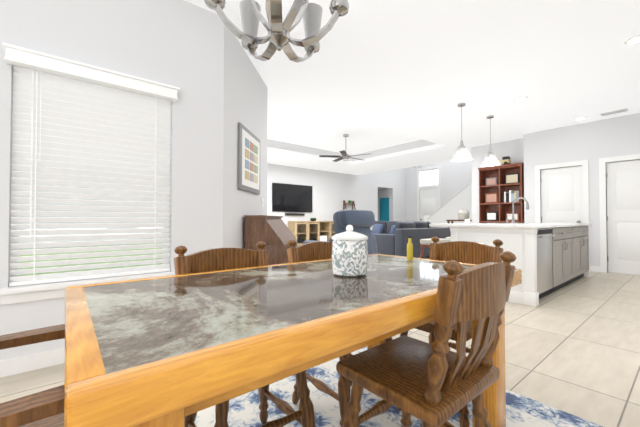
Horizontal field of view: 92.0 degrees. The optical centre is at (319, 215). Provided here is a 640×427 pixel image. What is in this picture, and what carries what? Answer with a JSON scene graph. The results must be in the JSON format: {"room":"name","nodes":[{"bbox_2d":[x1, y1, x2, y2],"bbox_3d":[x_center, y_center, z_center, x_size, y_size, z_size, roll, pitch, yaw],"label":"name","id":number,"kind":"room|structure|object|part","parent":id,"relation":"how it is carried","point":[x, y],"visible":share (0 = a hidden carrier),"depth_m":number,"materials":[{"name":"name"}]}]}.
{"room":"dining room","nodes":[
{"label":"dining room","id":0,"kind":"room"},
{"bbox_2d":[0,0,223,360],"bbox_3d":[-2.671,-0.428,1.448,4.510,2.840,0.140,1,-1,-40],"label":"wall","id":1,"kind":"structure","parent":0,"point":[178,43],"depth_m":2.46,"materials":[{"name":"white paint"}]},
{"bbox_2d":[0,348,64,377],"bbox_3d":[-2.625,0.941,1.363,4.500,0.100,0.015,1,-1,-40],"label":"baseboard","id":2,"kind":"structure","parent":1,"relation":"attached to","point":[21,364],"depth_m":1.99,"materials":[{"name":"white wood"}]},
{"bbox_2d":[0,65,174,304],"bbox_3d":[-1.613,-0.217,2.276,1.050,1.555,0.185,1,-1,-40],"label":"window","id":3,"kind":"structure","parent":1,"relation":"in","point":[20,294],"depth_m":2.05,"materials":[{"name":"white"}]},
{"bbox_2d":[2,43,179,285],"bbox_3d":[-1.580,-0.293,2.237,1.014,1.498,0.148,1,-1,-40],"label":"window blinds","id":4,"kind":"object","parent":3,"relation":"attached to","point":[62,120],"visible":0.94,"depth_m":2.21,"materials":[{"name":"white plastic"}]},
{"bbox_2d":[223,25,267,248],"bbox_3d":[-0.866,-0.394,3.590,0.177,2.840,1.520,0,-1,5],"label":"wall","id":5,"kind":"structure","parent":0,"point":[245,94],"depth_m":3.28,"materials":[{"name":"white paint"}]},
{"bbox_3d":[-0.798,-0.609,3.547,0.033,0.690,0.720,0,-1,5],"label":"picture frame","id":6,"kind":"part","parent":5,"relation":"part of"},
{"bbox_2d":[0,256,639,426],"bbox_3d":[1.263,1.127,6.782,17.400,0.100,12.600,1,-1,-40],"label":"floor","id":7,"kind":"structure","parent":0,"point":[572,348],"depth_m":2.24,"materials":[{"name":"tile"}]},
{"bbox_2d":[244,215,296,264],"bbox_3d":[-0.546,0.518,3.680,0.463,1.020,0.840,0,-1,5],"label":"secretary desk","id":8,"kind":"object","parent":7,"relation":"on","point":[274,234],"visible":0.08,"depth_m":3.30,"materials":[{"name":"brown wood"}]},
{"bbox_2d":[288,221,334,245],"bbox_3d":[-0.158,0.682,11.114,2.090,0.930,0.460,1,-1,-40],"label":"tv console","id":9,"kind":"object","parent":7,"relation":"on","point":[302,231],"visible":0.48,"depth_m":10.93,"materials":[{"name":"brown wood"}]},
{"bbox_2d":[343,200,355,209],"bbox_3d":[1.302,0.282,12.289,0.550,1.774,0.517,1,-1,-40],"label":"ladder shelf","id":10,"kind":"object","parent":7,"relation":"on","point":[349,202],"visible":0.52,"depth_m":12.37,"materials":[{"name":"brown wood"}]},
{"bbox_2d":[194,347,602,426],"bbox_3d":[-0.027,0.982,1.033,2.590,0.008,2.070,1,-1,-40],"label":"rug","id":11,"kind":"object","parent":7,"relation":"on","point":[521,410],"depth_m":1.55,"materials":[{"name":"fabric"}]},
{"bbox_2d":[0,324,64,426],"bbox_3d":[-0.565,0.552,0.649,0.470,0.834,0.484,-1,-1,44],"label":"chair","id":12,"kind":"object","parent":11,"relation":"on","point":[44,408],"depth_m":0.49,"materials":[{"name":"brown wood"}]},
{"bbox_2d":[174,242,315,426],"bbox_3d":[-0.301,0.551,1.224,0.425,0.854,0.466,1,-1,-40],"label":"chair","id":13,"kind":"object","parent":11,"relation":"on","point":[214,259],"visible":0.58,"depth_m":1.29,"materials":[{"name":"brown wood"}]},
{"bbox_2d":[64,254,521,426],"bbox_3d":[0.029,0.603,1.144,1.510,0.750,0.800,1,-1,-40],"label":"dining table","id":14,"kind":"object","parent":11,"relation":"on","point":[169,351],"visible":0.77,"depth_m":0.65,"materials":[{"name":"brown wood"}]},
{"bbox_2d":[331,225,367,276],"bbox_3d":[0.115,0.133,1.197,0.142,0.191,0.142,1,-1,-40],"label":"canister","id":15,"kind":"object","parent":14,"relation":"on","point":[349,256],"visible":1,"depth_m":1.14,"materials":[{"name":"ceramic"}]},
{"bbox_2d":[407,236,412,260],"bbox_3d":[0.467,0.171,1.603,0.032,0.128,0.032,1,-1,-40],"label":"oil bottle","id":16,"kind":"object","parent":14,"relation":"on","point":[409,251],"visible":1,"depth_m":1.59,"materials":[{"name":"yellow"}]},
{"bbox_2d":[287,240,401,426],"bbox_3d":[0.119,0.557,1.609,0.425,0.854,0.466,1,-1,-40],"label":"chair","id":17,"kind":"object","parent":11,"relation":"on","point":[309,251],"visible":0.17,"depth_m":1.60,"materials":[{"name":"brown wood"}]},
{"bbox_2d":[336,251,516,426],"bbox_3d":[0.360,0.548,1.066,0.425,0.854,0.466,1,-1,-40],"label":"chair","id":18,"kind":"object","parent":11,"relation":"on","point":[436,382],"visible":1,"depth_m":0.93,"materials":[{"name":"brown wood"}]},
{"bbox_2d":[400,236,503,426],"bbox_3d":[0.697,0.558,1.689,0.466,0.854,0.425,1,-1,-40],"label":"chair","id":19,"kind":"object","parent":11,"relation":"on","point":[469,252],"visible":0.17,"depth_m":1.76,"materials":[{"name":"brown wood"}]},
{"bbox_2d":[420,238,450,257],"bbox_3d":[1.890,0.721,5.024,0.496,0.662,0.396,1,-1,-40],"label":"stool","id":20,"kind":"object","parent":7,"relation":"on","point":[425,243],"visible":0.31,"depth_m":4.95,"materials":[{"name":"fabric"}]},
{"bbox_2d":[424,180,471,223],"bbox_3d":[5.893,-0.580,11.774,1.500,3.474,3.375,1,-1,-40],"label":"staircase","id":21,"kind":"structure","parent":7,"relation":"on","point":[452,206],"depth_m":11.62,"materials":[{"name":"white"}]},
{"bbox_2d":[446,220,471,222],"bbox_3d":[4.563,0.637,9.902,0.350,0.980,0.900,1,-1,-40],"label":"table","id":22,"kind":"object","parent":7,"relation":"on","point":[448,221],"visible":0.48,"depth_m":10.00,"materials":[{"name":"brown wood"}]},
{"bbox_2d":[458,210,468,219],"bbox_3d":[4.591,-0.013,9.870,0.340,0.320,0.340,1,-1,-40],"label":"basket","id":23,"kind":"object","parent":22,"relation":"on","point":[463,214],"visible":0.92,"depth_m":9.74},
{"bbox_2d":[478,156,523,222],"bbox_3d":[4.255,-0.131,7.215,0.340,2.430,0.940,1,-1,-40],"label":"bookcase","id":24,"kind":"object","parent":7,"relation":"on","point":[501,188],"visible":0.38,"depth_m":7.22,"materials":[{"name":"brown wood"}]},
{"bbox_2d":[450,223,591,306],"bbox_3d":[3.196,0.607,4.724,2.872,0.876,1.024,1,-1,-40],"label":"kitchen island","id":25,"kind":"object","parent":7,"relation":"on","point":[551,257],"depth_m":3.81,"materials":[{"name":"grey wood"}]},
{"bbox_2d":[429,223,476,226],"bbox_3d":[2.901,0.155,5.103,2.920,0.040,0.660,1,-1,-40],"label":"island countertop","id":26,"kind":"structure","parent":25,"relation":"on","point":[448,224],"depth_m":4.20,"materials":[{"name":"white stone"}]},
{"bbox_2d":[511,197,528,222],"bbox_3d":[3.135,-0.075,4.850,0.096,0.413,0.252,1,-1,-40],"label":"faucet","id":27,"kind":"object","parent":26,"relation":"on","point":[527,208],"visible":1,"depth_m":4.89,"materials":[{"name":"silver metal"}]},
{"bbox_2d":[477,223,584,226],"bbox_3d":[3.318,0.147,4.598,2.920,0.040,0.650,1,-1,-40],"label":"island countertop","id":28,"kind":"structure","parent":25,"relation":"on","point":[478,224],"depth_m":3.86,"materials":[{"name":"white stone"}]},
{"bbox_3d":[0.590,1.081,7.168,4.450,0.006,4.350,1,-1,-40],"label":"living room rug","id":29,"kind":"object","parent":7,"relation":"on","visible":0},
{"bbox_2d":[302,210,377,253],"bbox_3d":[0.326,0.484,4.865,0.940,1.111,0.940,1,-1,-40],"label":"recliner","id":30,"kind":"object","parent":29,"relation":"on","point":[361,221],"visible":0.33,"depth_m":4.53,"materials":[{"name":"fabric"}]},
{"bbox_2d":[370,221,450,257],"bbox_3d":[1.886,0.638,8.834,2.440,0.929,2.840,1,-1,-40],"label":"sectional sofa","id":31,"kind":"object","parent":29,"relation":"on","point":[391,237],"visible":0.75,"depth_m":7.41,"materials":[{"name":"fabric"}]},
{"bbox_2d":[267,163,405,229],"bbox_3d":[-0.291,-1.537,12.155,10.615,5.400,1.200,1,-1,-40],"label":"wall","id":32,"kind":"structure","parent":0,"point":[331,191],"depth_m":12.27,"materials":[{"name":"white paint"}]},
{"bbox_2d":[272,183,311,214],"bbox_3d":[-0.929,-0.529,10.779,1.670,1.080,0.075,1,-1,-40],"label":"television","id":33,"kind":"object","parent":32,"relation":"attached to","point":[291,198],"visible":1,"depth_m":10.71,"materials":[{"name":"black plastic"}]},
{"bbox_2d":[380,198,388,221],"bbox_3d":[3.085,0.190,14.764,0.038,2.030,0.530,1,-1,-40],"label":"hall door","id":34,"kind":"structure","parent":32,"relation":"attached to","point":[384,209],"depth_m":14.75,"materials":[{"name":"teal"}]},
{"bbox_2d":[185,0,639,174],"bbox_3d":[1.263,-3.092,6.850,17.400,2.660,12.600,1,-1,-40],"label":"ceiling","id":35,"kind":"structure","parent":0,"point":[386,85],"depth_m":4.05,"materials":[{"name":"white paint"}]},
{"bbox_2d":[204,0,348,62],"bbox_3d":[-0.176,-1.248,1.240,0.553,1.206,0.535,1,-1,-40],"label":"chandelier","id":36,"kind":"object","parent":35,"relation":"hanging from","point":[278,37],"visible":1,"depth_m":1.20,"materials":[{"name":"silver metal"}]},
{"bbox_2d":[319,134,367,161],"bbox_3d":[0.691,-1.722,7.919,1.279,0.665,1.329,1,-1,-40],"label":"ceiling fan","id":37,"kind":"object","parent":35,"relation":"hanging from","point":[345,156],"visible":1,"depth_m":7.84,"materials":[{"name":"silver metal"}]},
{"bbox_2d":[451,103,472,161],"bbox_3d":[2.288,-1.341,4.983,0.330,0.900,0.330,1,-1,-40],"label":"pendant light","id":38,"kind":"object","parent":35,"relation":"hanging from","point":[462,153],"visible":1,"depth_m":4.94,"materials":[{"name":"white glass"}]},
{"bbox_2d":[481,115,500,166],"bbox_3d":[3.075,-1.340,5.568,0.330,0.885,0.330,1,-1,-40],"label":"pendant light","id":39,"kind":"object","parent":35,"relation":"hanging from","point":[490,159],"visible":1,"depth_m":5.52,"materials":[{"name":"white glass"}]},
{"bbox_2d":[514,97,527,100],"bbox_3d":[3.105,-1.791,4.770,0.180,0.008,0.180,1,-1,-40],"label":"recessed light","id":40,"kind":"object","parent":35,"relation":"in","point":[520,98],"visible":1,"depth_m":4.78,"materials":[{"name":"white"}]},
{"bbox_2d":[600,108,628,115],"bbox_3d":[5.097,-1.780,5.356,0.200,0.011,0.350,1,-1,-40],"label":"ceiling vent","id":41,"kind":"object","parent":35,"relation":"in","point":[614,112],"visible":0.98,"depth_m":5.34,"materials":[{"name":"white metal"}]},
{"bbox_2d":[624,35,639,44],"bbox_3d":[3.281,-1.816,3.205,0.180,0.008,0.180,1,-1,-40],"label":"recessed light","id":42,"kind":"object","parent":35,"relation":"in","point":[633,40],"visible":1,"depth_m":3.21,"materials":[{"name":"white"}]},
{"bbox_2d":[406,160,471,220],"bbox_3d":[5.884,-1.522,13.120,0.140,5.400,5.450,1,-1,-40],"label":"wall","id":43,"kind":"structure","parent":0,"point":[455,177],"depth_m":13.57,"materials":[{"name":"white paint"}]},
{"bbox_2d":[417,166,439,220],"bbox_3d":[4.980,-0.495,14.121,0.080,3.380,1.150,1,-1,-40],"label":"door frame","id":44,"kind":"structure","parent":43,"relation":"attached to","point":[426,186],"depth_m":14.15,"materials":[{"name":"white wood"}]},
{"bbox_2d":[420,187,437,220],"bbox_3d":[4.976,-0.025,14.111,0.130,2.440,0.930,1,-1,-40],"label":"front door","id":45,"kind":"structure","parent":43,"relation":"in","point":[428,201],"depth_m":14.15,"materials":[{"name":"white wood"}]},
{"bbox_2d":[420,170,437,185],"bbox_3d":[5.019,-1.695,14.172,0.020,0.660,0.950,1,-1,-40],"label":"transom window","id":46,"kind":"structure","parent":43,"relation":"in","point":[430,178],"depth_m":14.15,"materials":[{"name":"white glass"}]},
{"bbox_2d":[471,138,523,222],"bbox_3d":[5.701,-1.637,5.879,0.140,5.400,5.490,1,-1,-40],"label":"wall","id":47,"kind":"structure","parent":0,"point":[513,150],"depth_m":7.69,"materials":[{"name":"white paint"}]},
{"bbox_2d":[523,113,639,270],"bbox_3d":[5.919,-0.368,5.209,0.350,2.840,4.210,1,-1,-40],"label":"wall","id":48,"kind":"structure","parent":0,"point":[592,142],"depth_m":5.88,"materials":[{"name":"white paint"}]},
{"bbox_2d":[541,166,582,222],"bbox_3d":[4.867,0.051,6.232,0.112,2.015,0.679,1,-1,-40],"label":"pantry door","id":49,"kind":"structure","parent":48,"relation":"in","point":[561,195],"depth_m":6.23,"materials":[{"name":"white wood"}]},
{"bbox_2d":[535,160,589,270],"bbox_3d":[4.900,0.009,6.258,0.160,2.120,0.865,1,-1,-40],"label":"door frame","id":50,"kind":"structure","parent":48,"relation":"attached to","point":[585,184],"depth_m":6.09,"materials":[{"name":"white wood"}]},
{"bbox_2d":[599,154,639,272],"bbox_3d":[5.592,-0.004,5.419,0.160,2.120,1.000,1,-1,-40],"label":"door frame","id":51,"kind":"structure","parent":48,"relation":"attached to","point":[603,214],"depth_m":5.71,"materials":[{"name":"white wood"}]},
{"bbox_2d":[606,160,639,274],"bbox_3d":[5.559,0.038,5.393,0.112,2.015,0.814,1,-1,-40],"label":"door","id":52,"kind":"structure","parent":48,"relation":"in","point":[623,212],"depth_m":5.54,"materials":[{"name":"white wood"}]},
{"label":"outside","id":53,"kind":"structure","parent":0,"visible":0},
{"bbox_2d":[19,153,162,275],"bbox_3d":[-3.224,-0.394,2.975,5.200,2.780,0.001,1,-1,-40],"label":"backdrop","id":54,"kind":"structure","parent":53,"point":[89,234],"depth_m":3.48,"materials":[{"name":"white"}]}
]}

